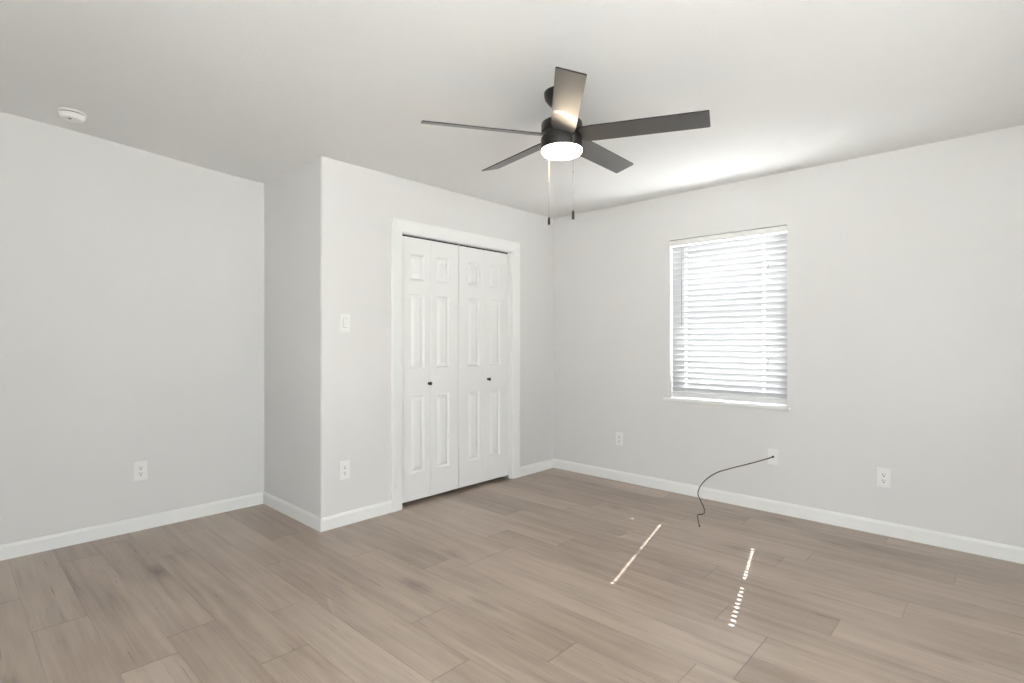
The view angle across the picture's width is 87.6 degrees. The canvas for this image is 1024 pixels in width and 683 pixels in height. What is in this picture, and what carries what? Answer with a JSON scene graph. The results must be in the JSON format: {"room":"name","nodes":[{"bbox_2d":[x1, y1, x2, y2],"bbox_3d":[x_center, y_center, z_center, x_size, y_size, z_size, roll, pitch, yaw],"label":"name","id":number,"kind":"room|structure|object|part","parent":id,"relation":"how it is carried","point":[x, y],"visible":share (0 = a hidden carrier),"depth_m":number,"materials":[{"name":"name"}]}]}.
{"room":"empty bedroom","nodes":[
{"label":"empty bedroom","id":0,"kind":"room"},
{"bbox_2d":[0,112,263,544],"bbox_3d":[-2.139,0.005,3.912,0.120,2.700,5.415,0,0,43],"label":"wall","id":1,"kind":"structure","parent":0,"point":[132,279],"depth_m":3.42,"materials":[{"name":"paint"}]},
{"bbox_2d":[0,492,262,560],"bbox_3d":[-2.917,1.192,2.977,0.013,0.087,2.986,0,0,43],"label":"baseboard","id":2,"kind":"structure","parent":1,"relation":"attached to","point":[73,537],"depth_m":3.42,"materials":[{"name":"white paint"}]},
{"bbox_2d":[134,460,147,480],"bbox_3d":[-2.433,0.847,3.499,0.009,0.124,0.076,0,0,43],"label":"wall outlet","id":3,"kind":"object","parent":1,"relation":"attached to","point":[140,467],"visible":1,"depth_m":3.50,"materials":[{"name":"white plastic"}]},
{"bbox_2d":[264,156,336,517],"bbox_3d":[-1.530,0.005,3.820,0.895,2.700,0.110,0,0,43],"label":"wall","id":4,"kind":"structure","parent":0,"point":[300,204],"depth_m":3.65,"materials":[{"name":"paint"}]},
{"bbox_2d":[263,492,321,531],"bbox_3d":[-1.567,1.192,3.771,0.908,0.087,0.013,0,0,43],"label":"baseboard","id":5,"kind":"structure","parent":4,"relation":"attached to","point":[307,518],"depth_m":3.72,"materials":[{"name":"white paint"}]},
{"bbox_2d":[337,160,552,513],"bbox_3d":[-0.422,0.005,4.439,0.115,2.700,2.305,0,0,43],"label":"wall","id":6,"kind":"structure","parent":0,"point":[367,199],"depth_m":3.81,"materials":[{"name":"paint"}]},
{"bbox_2d":[339,460,349,479],"bbox_3d":[-1.125,0.865,3.592,0.009,0.124,0.076,0,0,43],"label":"wall outlet","id":7,"kind":"object","parent":6,"relation":"attached to","point":[344,466],"visible":1,"depth_m":3.59,"materials":[{"name":"white plastic"}]},
{"bbox_2d":[339,314,349,331],"bbox_3d":[-1.122,-0.126,3.592,0.012,0.122,0.078,0,0,43],"label":"light switch","id":8,"kind":"object","parent":6,"relation":"attached to","point":[344,319],"visible":1,"depth_m":3.59,"materials":[{"name":"white plastic"}]},
{"bbox_2d":[322,500,391,531],"bbox_3d":[-1.053,1.192,3.667,0.013,0.087,0.534,0,0,43],"label":"baseboard","id":9,"kind":"structure","parent":6,"relation":"attached to","point":[364,513],"depth_m":3.65,"materials":[{"name":"white paint"}]},
{"bbox_2d":[402,236,458,506],"bbox_3d":[-0.639,0.217,4.182,0.070,2.036,0.593,0,0,43],"label":"door","id":10,"kind":"structure","parent":6,"relation":"in","point":[429,268],"depth_m":4.16,"materials":[{"name":"white paint"}]},
{"bbox_2d":[402,234,506,253],"bbox_3d":[-0.452,-0.790,4.410,0.030,0.022,1.178,0,0,43],"label":"door track","id":11,"kind":"object","parent":6,"relation":"attached to","point":[402,234],"visible":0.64,"depth_m":4.35,"materials":[{"name":"black"}]},
{"bbox_2d":[391,217,519,511],"bbox_3d":[-0.442,0.168,4.405,0.133,2.134,1.378,0,0,43],"label":"door frame","id":12,"kind":"structure","parent":6,"relation":"attached to","point":[398,225],"depth_m":4.18,"materials":[{"name":"white paint"}]},
{"bbox_2d":[458,246,508,487],"bbox_3d":[-0.238,0.223,4.616,0.070,2.024,0.589,0,0,43],"label":"door","id":13,"kind":"structure","parent":6,"relation":"in","point":[482,274],"depth_m":4.59,"materials":[{"name":"white paint"}]},
{"bbox_2d":[520,459,552,476],"bbox_3d":[0.235,1.192,5.051,0.013,0.087,0.486,0,0,43],"label":"baseboard","id":14,"kind":"structure","parent":6,"relation":"attached to","point":[547,464],"depth_m":5.04,"materials":[{"name":"white paint"}]},
{"bbox_2d":[0,468,1023,682],"bbox_3d":[-0.075,1.295,1.917,5.660,0.120,5.585,0,0,43],"label":"floor","id":15,"kind":"structure","parent":0,"point":[553,575],"depth_m":2.54,"materials":[{"name":"brown wood"}]},
{"bbox_2d":[0,0,1023,218],"bbox_3d":[-0.030,-1.316,1.964,5.860,0.218,5.675,0,0,43],"label":"ceiling","id":16,"kind":"structure","parent":0,"point":[260,91],"depth_m":2.51,"materials":[{"name":"paint"}]},
{"bbox_2d":[56,107,86,122],"bbox_3d":[-2.470,-1.263,2.997,0.132,0.046,0.132,0,0,43],"label":"smoke detector","id":17,"kind":"object","parent":16,"relation":"attached to","point":[68,114],"visible":1,"depth_m":2.96,"materials":[{"name":"white plastic"}]},
{"bbox_2d":[421,67,710,224],"bbox_3d":[0.256,-0.888,2.632,1.313,0.637,1.281,0,0,43],"label":"ceiling fan","id":18,"kind":"object","parent":16,"relation":"hanging from","point":[564,135],"visible":1,"depth_m":2.49,"materials":[{"name":"wood"}]},
{"bbox_3d":[-0.125,-0.994,2.494,0.593,0.043,0.115,0,0,-16],"label":"blade","id":19,"kind":"part","parent":18,"relation":"part of","materials":[{"name":"black wood"}]},
{"bbox_3d":[0.031,-1.008,2.914,0.115,0.055,0.593,0,0,-34],"label":"blade","id":20,"kind":"part","parent":18,"relation":"part of","materials":[{"name":"black wood"}]},
{"bbox_3d":[0.226,-0.982,2.215,0.115,0.056,0.593,0,0,2],"label":"blade","id":21,"kind":"part","parent":18,"relation":"part of","materials":[{"name":"black wood"}]},
{"bbox_3d":[0.479,-1.005,2.895,0.115,0.047,0.593,0,0,38],"label":"blade","id":22,"kind":"part","parent":18,"relation":"part of","materials":[{"name":"black wood"}]},
{"bbox_3d":[0.599,-0.989,2.463,0.593,0.042,0.115,0,0,20],"label":"blade","id":23,"kind":"part","parent":18,"relation":"part of","materials":[{"name":"black wood"}]},
{"bbox_2d":[553,125,1023,547],"bbox_3d":[1.855,0.005,3.990,5.860,2.700,0.140,0,0,43],"label":"wall","id":24,"kind":"structure","parent":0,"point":[905,267],"depth_m":3.55,"materials":[{"name":"paint"}]},
{"bbox_2d":[616,432,622,445],"bbox_3d":[0.949,0.864,4.731,0.070,0.115,0.009,0,0,43],"label":"wall outlet","id":25,"kind":"object","parent":24,"relation":"attached to","point":[619,436],"visible":1,"depth_m":4.72,"materials":[{"name":"white plastic"}]},
{"bbox_2d":[663,232,789,409],"bbox_3d":[1.659,-0.173,4.155,0.965,1.320,0.166,0,0,43],"label":"window","id":26,"kind":"structure","parent":24,"relation":"attached to","point":[679,399],"depth_m":4.08,"materials":[{"name":"white plastic"}]},
{"bbox_3d":[1.640,0.476,4.135,0.965,0.022,0.111,0,0,43],"label":"sill","id":27,"kind":"part","parent":26,"relation":"part of","materials":[{"name":"white paint"}]},
{"bbox_3d":[1.715,-0.514,4.196,0.825,0.568,0.024,0,0,43],"label":"sash","id":28,"kind":"part","parent":26,"relation":"part of","materials":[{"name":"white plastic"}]},
{"bbox_2d":[670,225,786,404],"bbox_3d":[1.648,-0.188,4.125,0.891,1.286,0.056,0,0,43],"label":"window blind","id":29,"kind":"object","parent":24,"relation":"attached to","point":[724,314],"visible":1,"depth_m":4.10,"materials":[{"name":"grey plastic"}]},
{"bbox_3d":[1.419,-0.171,4.347,0.019,1.232,0.029,0,0,43],"label":"ladder cord","id":30,"kind":"part","parent":29,"relation":"part of","materials":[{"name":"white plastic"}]},
{"bbox_3d":[1.653,0.432,4.129,0.881,0.047,0.027,0,0,43],"label":"rail","id":31,"kind":"part","parent":29,"relation":"part of","materials":[{"name":"white plastic"}]},
{"bbox_2d":[768,448,777,464],"bbox_3d":[1.887,0.833,3.859,0.070,0.112,0.008,0,0,43],"label":"cable plate","id":32,"kind":"object","parent":24,"relation":"attached to","point":[771,452],"visible":1,"depth_m":3.85,"materials":[{"name":"white plastic"}]},
{"bbox_2d":[697,456,772,526],"bbox_3d":[1.485,1.033,3.869,0.714,0.406,0.375,0,0,-26],"label":"cable","id":33,"kind":"object","parent":32,"relation":"hanging from","point":[772,456],"visible":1,"depth_m":3.93,"materials":[{"name":"grey plastic"}]},
{"bbox_2d":[553,458,1023,563],"bbox_3d":[2.130,1.192,3.630,4.725,0.087,0.013,0,0,43],"label":"baseboard","id":34,"kind":"structure","parent":24,"relation":"attached to","point":[1011,553],"depth_m":3.64,"materials":[{"name":"white paint"}]},
{"bbox_2d":[877,467,890,488],"bbox_3d":[2.373,0.870,3.406,0.076,0.124,0.009,0,0,43],"label":"wall outlet","id":35,"kind":"object","parent":24,"relation":"attached to","point":[883,474],"visible":1,"depth_m":3.40,"materials":[{"name":"white plastic"}]}
]}

